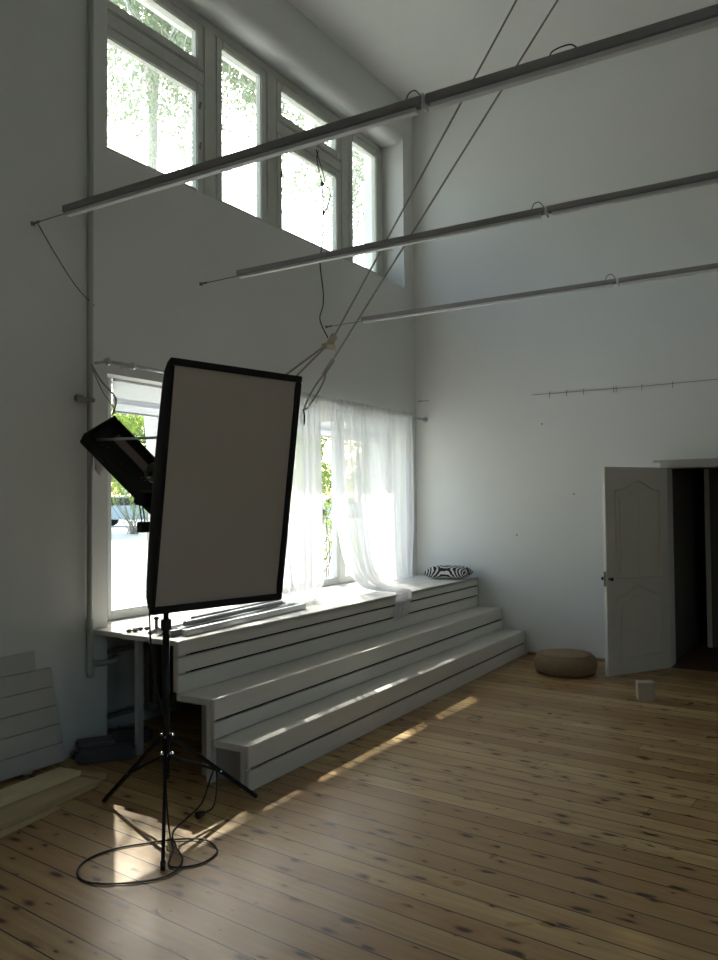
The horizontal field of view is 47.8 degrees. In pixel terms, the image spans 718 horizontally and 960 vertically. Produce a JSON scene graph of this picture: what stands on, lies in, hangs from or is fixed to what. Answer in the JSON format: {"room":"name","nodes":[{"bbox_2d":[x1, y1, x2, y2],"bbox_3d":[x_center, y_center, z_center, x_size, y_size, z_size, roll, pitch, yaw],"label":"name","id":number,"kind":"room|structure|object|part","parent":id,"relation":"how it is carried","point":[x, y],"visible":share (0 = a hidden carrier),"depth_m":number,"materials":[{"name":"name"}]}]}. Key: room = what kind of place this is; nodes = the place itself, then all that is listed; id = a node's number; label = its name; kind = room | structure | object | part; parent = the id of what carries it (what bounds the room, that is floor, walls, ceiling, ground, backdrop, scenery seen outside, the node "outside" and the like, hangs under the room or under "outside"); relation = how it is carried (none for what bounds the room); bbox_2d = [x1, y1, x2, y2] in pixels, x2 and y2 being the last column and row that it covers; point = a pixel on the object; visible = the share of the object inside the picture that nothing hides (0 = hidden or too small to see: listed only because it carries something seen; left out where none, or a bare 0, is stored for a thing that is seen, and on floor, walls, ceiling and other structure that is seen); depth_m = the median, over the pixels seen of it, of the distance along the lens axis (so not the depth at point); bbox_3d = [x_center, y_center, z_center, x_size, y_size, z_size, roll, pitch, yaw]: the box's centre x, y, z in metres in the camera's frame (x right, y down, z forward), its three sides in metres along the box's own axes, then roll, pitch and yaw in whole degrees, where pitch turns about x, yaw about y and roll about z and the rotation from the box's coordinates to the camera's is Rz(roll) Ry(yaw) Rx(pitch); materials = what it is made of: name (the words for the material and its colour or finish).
{"room":"studio","nodes":[
{"label":"studio","id":0,"kind":"room"},
{"bbox_2d":[0,0,416,758],"bbox_3d":[-2.573,-1.378,4.957,0.530,6.420,11.450,-2,-2,32],"label":"wall","id":1,"kind":"structure","parent":0,"point":[153,252],"depth_m":5.71,"materials":[{"name":"paint"}]},
{"bbox_2d":[74,0,118,677],"bbox_3d":[-1.812,-1.617,5.671,0.155,5.910,0.534,-1,-2,12],"label":"pipe","id":2,"kind":"object","parent":1,"relation":"attached to","point":[91,663],"visible":0.99,"depth_m":5.53,"materials":[{"name":"white metal"}]},
{"bbox_2d":[92,455,105,475],"bbox_3d":[-1.774,-0.149,5.536,0.098,0.252,0.071,1,-2,-41],"label":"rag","id":3,"kind":"object","parent":2,"relation":"attached to","point":[100,469],"visible":0.43,"depth_m":5.51,"materials":[{"name":"grey fabric"}]},
{"bbox_2d":[91,364,116,415],"bbox_3d":[-1.657,-0.598,5.360,0.105,0.396,0.457,1,-2,-34],"label":"rope","id":4,"kind":"object","parent":2,"relation":"hanging from","point":[93,369],"visible":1,"depth_m":5.47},
{"bbox_2d":[80,415,154,513],"bbox_3d":[-1.327,-0.018,5.017,0.758,0.781,0.253,0,-2,-4],"label":"strip light","id":5,"kind":"object","parent":4,"relation":"hanging from","point":[127,461],"visible":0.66,"depth_m":4.99,"materials":[{"name":"black fabric"},{"name":"white diffuser fabric"},{"name":"black metal"}]},
{"bbox_2d":[96,436,156,440],"bbox_3d":[-1.357,-0.241,4.722,0.685,0.045,0.016,-2,-2,44],"label":"boom arm","id":6,"kind":"object","parent":5,"relation":"attached to","point":[149,437],"visible":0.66,"depth_m":4.70,"materials":[{"name":"metal"}]},
{"bbox_2d":[137,506,149,532],"bbox_3d":[-1.329,0.171,4.968,0.060,0.301,0.114,-2,-2,32],"label":"ballast","id":7,"kind":"object","parent":5,"relation":"hanging from","point":[142,527],"visible":0.52,"depth_m":4.95,"materials":[{"name":"black metal"}]},
{"bbox_2d":[107,642,189,718],"bbox_3d":[-1.463,1.493,6.439,0.144,0.580,1.340,-2,-2,32],"label":"radiator","id":8,"kind":"object","parent":1,"relation":"attached to","point":[150,705],"visible":0.13,"depth_m":6.21,"materials":[{"name":"metal"}]},
{"bbox_2d":[107,377,353,620],"bbox_3d":[-0.850,0.146,7.705,0.150,1.868,4.396,-2,-2,32],"label":"window","id":9,"kind":"structure","parent":1,"relation":"in","point":[339,576],"depth_m":6.15,"materials":[{"name":"white paint"}]},
{"bbox_3d":[-1.487,0.119,6.612,0.070,1.803,1.490,-2,-2,32],"label":"sash","id":10,"kind":"part","parent":9,"relation":"part of","materials":[{"name":"white paint"}]},
{"bbox_2d":[113,378,161,417],"bbox_3d":[-1.438,-0.616,6.603,0.029,0.261,1.425,-2,-2,32],"label":"blind","id":11,"kind":"object","parent":9,"relation":"attached to","point":[134,398],"visible":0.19,"depth_m":6.20,"materials":[{"name":"white fabric"}]},
{"bbox_3d":[-1.440,-0.493,6.601,0.016,0.016,1.425,-2,-2,32],"label":"rail","id":12,"kind":"part","parent":11,"relation":"part of","materials":[{"name":"white plastic"}]},
{"bbox_3d":[-1.438,-0.733,6.606,0.028,0.027,1.425,-2,-2,32],"label":"head rail","id":13,"kind":"part","parent":11,"relation":"part of","materials":[{"name":"white paint"}]},
{"bbox_2d":[321,421,330,437],"bbox_3d":[-0.598,-0.583,7.955,0.029,0.261,1.480,-2,-2,32],"label":"blind","id":14,"kind":"object","parent":9,"relation":"attached to","point":[325,426],"visible":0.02,"depth_m":8.38,"materials":[{"name":"white fabric"}]},
{"bbox_3d":[-0.646,0.153,7.967,0.070,1.803,1.540,-2,-2,32],"label":"sash","id":15,"kind":"part","parent":9,"relation":"part of","materials":[{"name":"white paint"}]},
{"bbox_3d":[0.060,0.181,9.105,0.070,1.803,0.980,-2,-2,32],"label":"sash","id":16,"kind":"part","parent":9,"relation":"part of","materials":[{"name":"white paint"}]},
{"bbox_2d":[107,0,382,276],"bbox_3d":[-0.904,-3.158,7.820,0.142,1.716,4.396,-2,-2,32],"label":"window","id":17,"kind":"structure","parent":1,"relation":"in","point":[199,73],"depth_m":7.53,"materials":[{"name":"paint"}]},
{"bbox_3d":[-1.692,-3.757,6.550,0.070,0.405,1.185,-2,-2,32],"label":"sash","id":18,"kind":"part","parent":17,"relation":"part of","materials":[{"name":"paint"}]},
{"bbox_3d":[-1.685,-2.922,6.524,0.070,1.005,1.185,-2,-2,32],"label":"sash","id":19,"kind":"part","parent":17,"relation":"part of","materials":[{"name":"paint"}]},
{"bbox_3d":[-1.102,-3.166,7.475,0.070,1.540,0.715,-2,-2,32],"label":"sash","id":20,"kind":"part","parent":17,"relation":"part of","materials":[{"name":"paint"}]},
{"bbox_3d":[-0.532,-3.711,8.418,0.070,0.405,1.145,-2,-2,32],"label":"sash","id":21,"kind":"part","parent":17,"relation":"part of","materials":[{"name":"paint"}]},
{"bbox_3d":[-0.525,-2.876,8.393,0.070,1.005,1.145,-2,-2,32],"label":"sash","id":22,"kind":"part","parent":17,"relation":"part of","materials":[{"name":"paint"}]},
{"bbox_2d":[316,149,330,337],"bbox_3d":[-0.345,-2.413,8.181,0.151,2.083,0.548,0,-2,-6],"label":"hanging cable","id":23,"kind":"object","parent":17,"relation":"hanging from","point":[322,184],"visible":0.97,"depth_m":8.15,"materials":[{"name":"black rubber"}]},
{"bbox_3d":[0.040,-3.121,9.314,0.070,1.540,0.685,-2,-2,32],"label":"sash","id":24,"kind":"part","parent":17,"relation":"part of","materials":[{"name":"paint"}]},
{"bbox_2d":[136,0,363,156],"bbox_3d":[-2.169,-4.599,6.757,0.530,0.340,15.000,-2,-2,32],"label":"trim","id":25,"kind":"structure","parent":1,"relation":"attached to","point":[143,2],"depth_m":8.54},
{"bbox_2d":[94,357,427,421],"bbox_3d":[-0.516,-0.762,7.585,0.164,0.058,4.790,-2,-2,32],"label":"curtain rod","id":26,"kind":"object","parent":1,"relation":"attached to","point":[107,361],"visible":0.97,"depth_m":5.74,"materials":[{"name":"metal"}]},
{"bbox_2d":[273,392,323,606],"bbox_3d":[-0.573,0.115,6.973,0.395,1.879,1.372,-1,-2,29],"label":"sheer curtain","id":27,"kind":"object","parent":26,"relation":"hanging from","point":[303,581],"visible":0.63,"depth_m":7.35,"materials":[{"name":"white fabric"}]},
{"bbox_2d":[320,396,333,421],"bbox_3d":[-0.323,-0.672,7.750,0.042,0.255,0.260,-1,-2,30],"label":"valance","id":28,"kind":"object","parent":26,"relation":"hanging from","point":[326,407],"visible":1,"depth_m":7.75,"materials":[{"name":"white fabric"}]},
{"bbox_2d":[330,397,411,620],"bbox_3d":[0.185,0.245,7.868,0.752,2.100,0.688,-2,-2,32],"label":"sheer curtain","id":29,"kind":"object","parent":26,"relation":"hanging from","point":[349,437],"visible":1,"depth_m":8.01,"materials":[{"name":"white fabric"}]},
{"bbox_2d":[364,404,413,580],"bbox_3d":[0.369,0.149,8.768,0.092,1.857,1.052,-2,-2,32],"label":"sheer curtain","id":30,"kind":"object","parent":26,"relation":"hanging from","point":[389,431],"visible":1,"depth_m":8.74,"materials":[{"name":"white fabric"}]},
{"bbox_2d":[31,4,717,225],"bbox_3d":[1.250,-1.780,3.141,7.898,0.117,0.057,-2,-2,32],"label":"track","id":31,"kind":"object","parent":1,"relation":"attached to","point":[706,18],"visible":1,"depth_m":3.69,"materials":[{"name":"metal"}]},
{"bbox_2d":[36,220,94,305],"bbox_3d":[-1.950,-1.431,5.384,0.021,0.464,0.454,-2,-2,34],"label":"wire","id":32,"kind":"object","parent":31,"relation":"hanging from","point":[36,220],"visible":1,"depth_m":5.36,"materials":[{"name":"black rubber"}]},
{"bbox_3d":[-0.770,-1.714,4.393,2.503,0.044,0.052,-2,-2,32],"label":"rail","id":33,"kind":"part","parent":31,"relation":"part of","materials":[{"name":"grey metal"}]},
{"bbox_3d":[-0.773,-1.680,4.396,2.453,0.021,0.040,-2,-2,32],"label":"rail","id":34,"kind":"part","parent":31,"relation":"part of","materials":[{"name":"metal"}]},
{"bbox_2d":[550,44,576,54],"bbox_3d":[0.852,-1.798,3.381,0.124,0.031,0.008,-2,-2,32],"label":"loose wire","id":35,"kind":"object","parent":31,"relation":"on","point":[566,44],"visible":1,"depth_m":3.38,"materials":[{"name":"black rubber"}]},
{"bbox_3d":[1.521,-1.777,2.973,2.841,0.044,0.052,-2,-2,32],"label":"rail","id":36,"kind":"part","parent":31,"relation":"part of","materials":[{"name":"grey metal"}]},
{"bbox_3d":[1.517,-1.743,2.976,2.791,0.021,0.040,-2,-2,32],"label":"rail","id":37,"kind":"part","parent":31,"relation":"part of","materials":[{"name":"metal"}]},
{"bbox_2d":[199,171,717,285],"bbox_3d":[2.074,-1.711,4.466,7.898,0.108,0.051,-2,-2,32],"label":"track","id":38,"kind":"object","parent":1,"relation":"attached to","point":[710,178],"visible":1,"depth_m":5.19,"materials":[{"name":"metal"}]},
{"bbox_3d":[0.101,-1.615,5.689,2.426,0.019,0.035,-2,-2,32],"label":"rail","id":39,"kind":"part","parent":38,"relation":"part of","materials":[{"name":"metal"}]},
{"bbox_3d":[0.105,-1.645,5.686,2.476,0.039,0.046,-2,-2,32],"label":"rail","id":40,"kind":"part","parent":38,"relation":"part of","materials":[{"name":"grey metal"}]},
{"bbox_3d":[2.364,-1.707,4.285,2.794,0.039,0.046,-2,-2,32],"label":"rail","id":41,"kind":"part","parent":38,"relation":"part of","materials":[{"name":"grey metal"}]},
{"bbox_3d":[2.361,-1.677,4.288,2.744,0.019,0.035,-2,-2,32],"label":"rail","id":42,"kind":"part","parent":38,"relation":"part of","materials":[{"name":"metal"}]},
{"bbox_2d":[325,263,717,327],"bbox_3d":[3.025,-1.653,5.998,7.898,0.106,0.048,-2,-2,32],"label":"track","id":43,"kind":"object","parent":1,"relation":"attached to","point":[708,268],"visible":1,"depth_m":6.86,"materials":[{"name":"metal"}]},
{"bbox_3d":[1.055,-1.558,7.219,2.379,0.018,0.033,-2,-2,32],"label":"rail","id":44,"kind":"part","parent":43,"relation":"part of","materials":[{"name":"metal"}]},
{"bbox_3d":[1.058,-1.586,7.217,2.429,0.037,0.044,-2,-2,32],"label":"rail","id":45,"kind":"part","parent":43,"relation":"part of","materials":[{"name":"grey metal"}]},
{"bbox_3d":[3.307,-1.648,5.823,2.815,0.037,0.044,-2,-2,32],"label":"rail","id":46,"kind":"part","parent":43,"relation":"part of","materials":[{"name":"grey metal"}]},
{"bbox_3d":[3.303,-1.620,5.825,2.765,0.018,0.033,-2,-2,32],"label":"rail","id":47,"kind":"part","parent":43,"relation":"part of","materials":[{"name":"metal"}]},
{"bbox_2d":[0,635,717,959],"bbox_3d":[1.955,1.874,4.332,8.730,0.200,15.300,-2,-2,32],"label":"floor","id":48,"kind":"structure","parent":0,"point":[518,812],"depth_m":3.97,"materials":[{"name":"brown wood"}]},
{"bbox_2d":[0,806,60,837],"bbox_3d":[-1.788,1.796,4.155,0.050,0.012,0.658,-1,-2,23],"label":"wood lath","id":49,"kind":"object","parent":48,"relation":"on","point":[54,809],"visible":1,"depth_m":4.25,"materials":[{"name":"brown wood"}]},
{"bbox_2d":[0,651,65,781],"bbox_3d":[-2.434,1.443,4.475,0.077,0.748,1.897,-2,-2,32],"label":"panel","id":50,"kind":"object","parent":48,"relation":"on","point":[31,739],"visible":1,"depth_m":5.04,"materials":[{"name":"white paint"}]},
{"bbox_2d":[0,776,98,830],"bbox_3d":[-1.898,1.787,4.253,0.200,0.038,1.314,-1,-2,23],"label":"board","id":51,"kind":"object","parent":48,"relation":"on","point":[11,814],"visible":0.82,"depth_m":4.50,"materials":[{"name":"brown wood"}]},
{"bbox_2d":[0,767,80,806],"bbox_3d":[-2.025,1.757,4.392,0.170,0.028,1.205,-1,-2,27],"label":"board","id":52,"kind":"object","parent":51,"relation":"on","point":[28,787],"visible":1,"depth_m":4.67,"materials":[{"name":"brown wood"}]},
{"bbox_2d":[79,770,105,780],"bbox_3d":[-1.653,1.811,4.960,0.204,0.028,0.070,-1,-2,20],"label":"wood offcut","id":53,"kind":"object","parent":48,"relation":"on","point":[87,774],"visible":0.51,"depth_m":4.94,"materials":[{"name":"brown wood"}]},
{"bbox_2d":[75,742,134,764],"bbox_3d":[-1.662,1.791,5.308,0.372,0.090,0.120,0,-2,-22],"label":"tool case","id":54,"kind":"object","parent":48,"relation":"on","point":[126,750],"visible":1,"depth_m":5.27,"materials":[{"name":"black plastic"}]},
{"bbox_2d":[76,735,114,747],"bbox_3d":[-1.757,1.744,5.403,0.233,0.030,0.140,0,-2,-27],"label":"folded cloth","id":55,"kind":"object","parent":54,"relation":"on","point":[107,739],"visible":1,"depth_m":5.37,"materials":[{"name":"black fabric"}]},
{"bbox_2d":[112,726,152,742],"bbox_3d":[-1.597,1.797,5.715,0.261,0.090,0.120,0,-2,-1],"label":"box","id":56,"kind":"object","parent":48,"relation":"on","point":[120,734],"visible":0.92,"depth_m":5.67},
{"bbox_2d":[76,612,217,884],"bbox_3d":[-0.936,0.930,3.997,0.587,1.723,0.971,-2,-2,32],"label":"power cable","id":57,"kind":"object","parent":48,"relation":"on","point":[199,814],"visible":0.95,"depth_m":4.01,"materials":[{"name":"black rubber"}]},
{"bbox_2d":[102,613,257,870],"bbox_3d":[-0.856,0.905,4.346,0.767,1.792,1.039,1,-2,-32],"label":"stand","id":58,"kind":"object","parent":48,"relation":"on","point":[166,756],"visible":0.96,"depth_m":4.30,"materials":[{"name":"black metal"}]},
{"bbox_3d":[-1.243,1.587,4.435,0.471,0.434,0.017,-2,-2,33],"label":"leg","id":59,"kind":"part","parent":58,"relation":"part of","materials":[{"name":"black metal"}]},
{"bbox_3d":[-0.955,1.570,3.977,0.017,0.436,0.583,0,-2,-12],"label":"leg","id":60,"kind":"part","parent":58,"relation":"part of","materials":[{"name":"black metal"}]},
{"bbox_3d":[-0.790,1.583,4.461,0.514,0.435,0.017,1,-2,-36],"label":"leg","id":61,"kind":"part","parent":58,"relation":"part of","materials":[{"name":"black metal"}]},
{"bbox_2d":[134,357,301,614],"bbox_3d":[-0.860,0.049,4.247,0.809,1.190,0.800,-2,-2,43],"label":"softbox","id":62,"kind":"object","parent":58,"relation":"attached to","point":[220,474],"visible":1,"depth_m":3.99,"materials":[{"name":"black fabric"}]},
{"bbox_3d":[-1.139,-0.032,4.375,0.040,0.040,0.030,9,6,43],"label":"knob","id":63,"kind":"part","parent":62,"relation":"part of","materials":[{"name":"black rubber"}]},
{"bbox_2d":[93,575,524,790],"bbox_3d":[-0.118,1.470,7.232,1.790,0.820,4.864,-2,-2,32],"label":"stepped platform","id":64,"kind":"object","parent":48,"relation":"on","point":[247,674],"visible":0.88,"depth_m":5.96,"materials":[{"name":"grey paint"}]},
{"bbox_2d":[126,626,148,632],"bbox_3d":[-1.493,1.006,5.458,0.069,0.024,0.184,-2,-2,32],"label":"strap","id":65,"kind":"object","parent":64,"relation":"on","point":[135,629],"visible":0.97,"depth_m":5.44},
{"bbox_2d":[148,616,158,633],"bbox_3d":[-1.358,0.963,5.389,0.036,0.103,0.179,-1,-2,5],"label":"clamp","id":66,"kind":"object","parent":64,"relation":"on","point":[156,618],"visible":0.92,"depth_m":5.41,"materials":[{"name":"black metal"}]},
{"bbox_3d":[-1.123,1.181,5.071,0.044,0.286,0.060,-2,-2,32],"label":"post","id":67,"kind":"part","parent":64,"relation":"part of","materials":[{"name":"white wood"}]},
{"bbox_3d":[-0.930,1.593,5.006,0.070,0.455,0.050,-2,-2,32],"label":"post","id":68,"kind":"part","parent":64,"relation":"part of","materials":[{"name":"grey paint"}]},
{"bbox_3d":[-0.890,1.588,4.881,0.040,0.455,0.050,-2,-2,32],"label":"post","id":69,"kind":"part","parent":64,"relation":"part of","materials":[{"name":"white wood"}]},
{"bbox_2d":[157,602,283,634],"bbox_3d":[-0.962,1.004,5.964,0.050,0.050,1.527,-1,-2,26],"label":"pole","id":70,"kind":"object","parent":64,"relation":"on","point":[159,631],"visible":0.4,"depth_m":5.37,"materials":[{"name":"black metal"}]},
{"bbox_2d":[191,600,278,618],"bbox_3d":[-0.893,0.963,6.052,0.036,0.039,1.149,-1,-2,25],"label":"pole","id":71,"kind":"object","parent":70,"relation":"on","point":[259,603],"visible":0.39,"depth_m":5.91,"materials":[{"name":"metal"}]},
{"bbox_2d":[170,604,293,636],"bbox_3d":[-0.873,1.005,5.874,0.040,0.040,1.506,-1,-2,26],"label":"pole","id":72,"kind":"object","parent":64,"relation":"on","point":[176,632],"visible":0.49,"depth_m":5.60,"materials":[{"name":"brushed aluminium"}]},
{"bbox_2d":[175,602,295,628],"bbox_3d":[-0.866,1.009,5.999,0.040,0.040,1.487,-1,-2,26],"label":"pole","id":73,"kind":"object","parent":64,"relation":"on","point":[293,602],"visible":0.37,"depth_m":6.02,"materials":[{"name":"grey metal"}]},
{"bbox_2d":[183,600,282,626],"bbox_3d":[-0.888,0.965,5.919,0.038,0.038,1.249,-1,-2,25],"label":"pole","id":74,"kind":"object","parent":73,"relation":"on","point":[280,602],"visible":0.97,"depth_m":5.81,"materials":[{"name":"white metal"}]},
{"bbox_3d":[-0.762,1.707,4.893,0.330,0.217,0.020,-2,-2,32],"label":"panel","id":75,"kind":"part","parent":64,"relation":"part of","materials":[{"name":"grey paint"}]},
{"bbox_2d":[182,603,305,636],"bbox_3d":[-0.787,1.004,5.891,0.045,0.042,1.506,-1,-2,27],"label":"pole","id":76,"kind":"object","parent":64,"relation":"on","point":[253,617],"visible":1,"depth_m":5.75,"materials":[{"name":"white metal"}]},
{"bbox_3d":[-0.663,1.701,4.737,0.042,0.217,0.050,-2,-2,32],"label":"post","id":77,"kind":"part","parent":64,"relation":"part of","materials":[{"name":"white wood"}]},
{"bbox_2d":[422,565,473,578],"bbox_3d":[1.002,1.033,9.088,0.500,0.144,0.360,-1,-2,22],"label":"cushion","id":78,"kind":"object","parent":64,"relation":"on","point":[440,571],"visible":1,"depth_m":8.96,"materials":[{"name":"fabric"}]},
{"bbox_2d":[534,649,597,677],"bbox_3d":[2.018,1.786,7.921,0.610,0.192,0.610,-2,-2,32],"label":"pouf","id":79,"kind":"object","parent":48,"relation":"on","point":[565,663],"visible":1,"depth_m":7.70,"materials":[{"name":"brown wicker"}]},
{"bbox_2d":[636,679,654,700],"bbox_3d":[2.411,1.770,6.818,0.136,0.150,0.136,-1,-2,11],"label":"box","id":80,"kind":"object","parent":48,"relation":"on","point":[645,689],"visible":1,"depth_m":6.76,"materials":[{"name":"white cardboard"}]},
{"bbox_2d":[287,0,717,100],"bbox_3d":[0.960,-4.805,3.025,8.730,0.250,11.750,-2,-2,32],"label":"ceiling","id":81,"kind":"structure","parent":0,"point":[423,46],"depth_m":8.12,"materials":[{"name":"paint"}]},
{"bbox_2d":[286,0,517,375],"bbox_3d":[0.369,-2.667,7.003,2.398,3.767,1.075,-2,-2,32],"label":"rope","id":82,"kind":"object","parent":81,"relation":"hanging from","point":[329,344],"visible":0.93,"depth_m":7.54,"materials":[{"name":"fabric"}]},
{"bbox_2d":[303,0,558,424],"bbox_3d":[0.730,-2.525,7.293,2.844,4.041,0.410,-1,-2,17],"label":"rope","id":83,"kind":"object","parent":81,"relation":"hanging from","point":[331,362],"visible":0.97,"depth_m":7.44,"materials":[{"name":"black metal"}]},
{"bbox_2d":[412,27,717,666],"bbox_3d":[4.008,-1.351,7.787,8.730,6.420,0.300,-2,-2,32],"label":"wall","id":84,"kind":"structure","parent":0,"point":[488,471],"depth_m":8.75,"materials":[{"name":"paint"}]},
{"bbox_2d":[527,652,604,661],"bbox_3d":[2.430,1.878,8.500,1.385,0.035,0.018,-2,-2,32],"label":"baseboard","id":85,"kind":"structure","parent":84,"relation":"attached to","point":[528,653],"depth_m":8.46,"materials":[{"name":"white wood"}]},
{"bbox_2d":[535,379,716,397],"bbox_3d":[3.875,-0.979,7.670,4.650,0.073,0.022,-2,-2,32],"label":"wire","id":86,"kind":"object","parent":84,"relation":"attached to","point":[672,383],"visible":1,"depth_m":8.42,"materials":[{"name":"metal"}]},
{"bbox_2d":[601,467,670,676],"bbox_3d":[2.712,0.869,7.896,0.850,1.988,0.148,0,-2,-28],"label":"door","id":87,"kind":"structure","parent":84,"relation":"in","point":[634,499],"depth_m":7.85,"materials":[{"name":"white paint"}]},
{"bbox_3d":[2.358,0.942,7.708,0.050,0.140,0.148,0,-2,-28],"label":"knob","id":88,"kind":"part","parent":87,"relation":"part of","materials":[{"name":"black metal"}]},
{"bbox_3d":[2.723,0.852,7.880,0.612,1.719,0.026,0,-2,-28],"label":"panel","id":89,"kind":"part","parent":87,"relation":"part of","materials":[{"name":"white paint"}]},
{"bbox_2d":[653,458,717,467],"bbox_3d":[3.790,0.819,7.680,1.890,2.080,0.022,-2,-2,32],"label":"trim","id":90,"kind":"structure","parent":84,"relation":"attached to","point":[708,462],"depth_m":8.03,"materials":[{"name":"grey paint"}]},
{"bbox_2d":[672,468,717,660],"bbox_3d":[5.863,0.504,8.974,4.315,2.750,3.750,-2,-2,32],"label":"wall","id":91,"kind":"structure","parent":0,"point":[688,483],"depth_m":9.23,"materials":[{"name":"black paint"}]},
{"bbox_2d":[704,469,717,647],"bbox_3d":[4.297,0.874,8.998,0.820,2.020,0.055,-2,-2,32],"label":"door","id":92,"kind":"structure","parent":91,"relation":"in","point":[710,475],"depth_m":9.17,"materials":[{"name":"white paint"}]},
{"label":"outside","id":93,"kind":"structure","parent":0,"visible":0},
{"bbox_2d":[111,514,349,608],"bbox_3d":[-45.690,4.489,75.338,142.770,2.100,260.000,-2,-2,32],"label":"ground","id":94,"kind":"structure","parent":93,"point":[128,551],"depth_m":19.88,"materials":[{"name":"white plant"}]},
{"bbox_2d":[111,395,142,495],"bbox_3d":[-15.404,-2.050,54.883,4.679,9.687,4.677,-1,-2,12],"label":"leafy tree","id":95,"kind":"object","parent":94,"relation":"on","point":[118,415],"visible":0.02,"depth_m":54.15,"materials":[{"name":"green plant"}]},
{"bbox_2d":[111,398,144,496],"bbox_3d":[-10.821,-1.642,34.211,5.191,7.549,4.866,-1,-2,1],"label":"leafy tree","id":96,"kind":"object","parent":94,"relation":"on","point":[125,418],"visible":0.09,"depth_m":33.73,"materials":[{"name":"green plant"}]},
{"bbox_2d":[111,476,146,533],"bbox_3d":[-7.872,0.730,28.698,3.366,2.381,3.099,0,-2,-18],"label":"bush","id":97,"kind":"object","parent":94,"relation":"on","point":[132,530],"visible":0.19,"depth_m":28.61,"materials":[{"name":"green plant"}]},
{"bbox_2d":[111,496,146,525],"bbox_3d":[-10.937,1.507,39.242,4.286,1.449,1.800,-1,-2,3],"label":"parked car","id":98,"kind":"object","parent":94,"relation":"on","point":[115,518],"visible":0.13,"depth_m":38.44,"materials":[{"name":"paint"}]},
{"bbox_2d":[119,416,146,521],"bbox_3d":[-10.661,-1.825,41.112,5.375,8.284,5.268,-2,-2,32],"label":"leafy tree","id":99,"kind":"object","parent":94,"relation":"on","point":[143,430],"visible":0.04,"depth_m":41.41,"materials":[{"name":"green plant"}]},
{"bbox_2d":[147,418,158,551],"bbox_3d":[-5.516,-1.716,21.517,3.538,7.650,3.503,-2,-2,32],"label":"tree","id":100,"kind":"object","parent":94,"relation":"on","point":[158,418],"visible":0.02,"depth_m":21.45,"materials":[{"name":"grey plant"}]},
{"bbox_2d":[107,0,364,603],"bbox_3d":[-1.983,-3.630,14.396,4.029,11.724,9.577,-2,-2,32],"label":"birch tree","id":101,"kind":"object","parent":94,"relation":"on","point":[152,79],"visible":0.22,"depth_m":13.62,"materials":[{"name":"green plant"}]},
{"bbox_2d":[321,437,330,506],"bbox_3d":[-2.189,-1.670,44.132,4.677,8.032,5.065,-2,-2,32],"label":"leafy tree","id":102,"kind":"object","parent":94,"relation":"on","point":[325,466],"visible":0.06,"depth_m":42.66,"materials":[{"name":"green plant"}]},
{"bbox_2d":[321,456,330,491],"bbox_3d":[-4.525,-1.905,51.063,5.889,8.970,4.690,0,-2,-3],"label":"leafy tree","id":103,"kind":"object","parent":94,"relation":"on","point":[329,486],"visible":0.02,"depth_m":51.14,"materials":[{"name":"green plant"}]},
{"bbox_2d":[321,458,330,494],"bbox_3d":[-4.965,-1.996,63.987,4.620,9.905,5.318,-2,-2,32],"label":"leafy tree","id":104,"kind":"object","parent":94,"relation":"on","point":[321,458],"visible":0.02,"depth_m":64.41,"materials":[{"name":"green plant"}]},
{"bbox_2d":[322,474,331,577],"bbox_3d":[-0.681,0.973,15.010,1.476,2.630,1.240,0,-2,-16],"label":"bush","id":105,"kind":"object","parent":94,"relation":"on","point":[326,504],"visible":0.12,"depth_m":14.96,"materials":[{"name":"green plant"}]},
{"bbox_2d":[322,498,331,517],"bbox_3d":[-1.446,1.884,54.532,4.286,1.449,1.800,0,-2,-20],"label":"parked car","id":106,"kind":"object","parent":94,"relation":"on","point":[328,501],"visible":0.03,"depth_m":53.45,"materials":[{"name":"white paint"}]}
]}

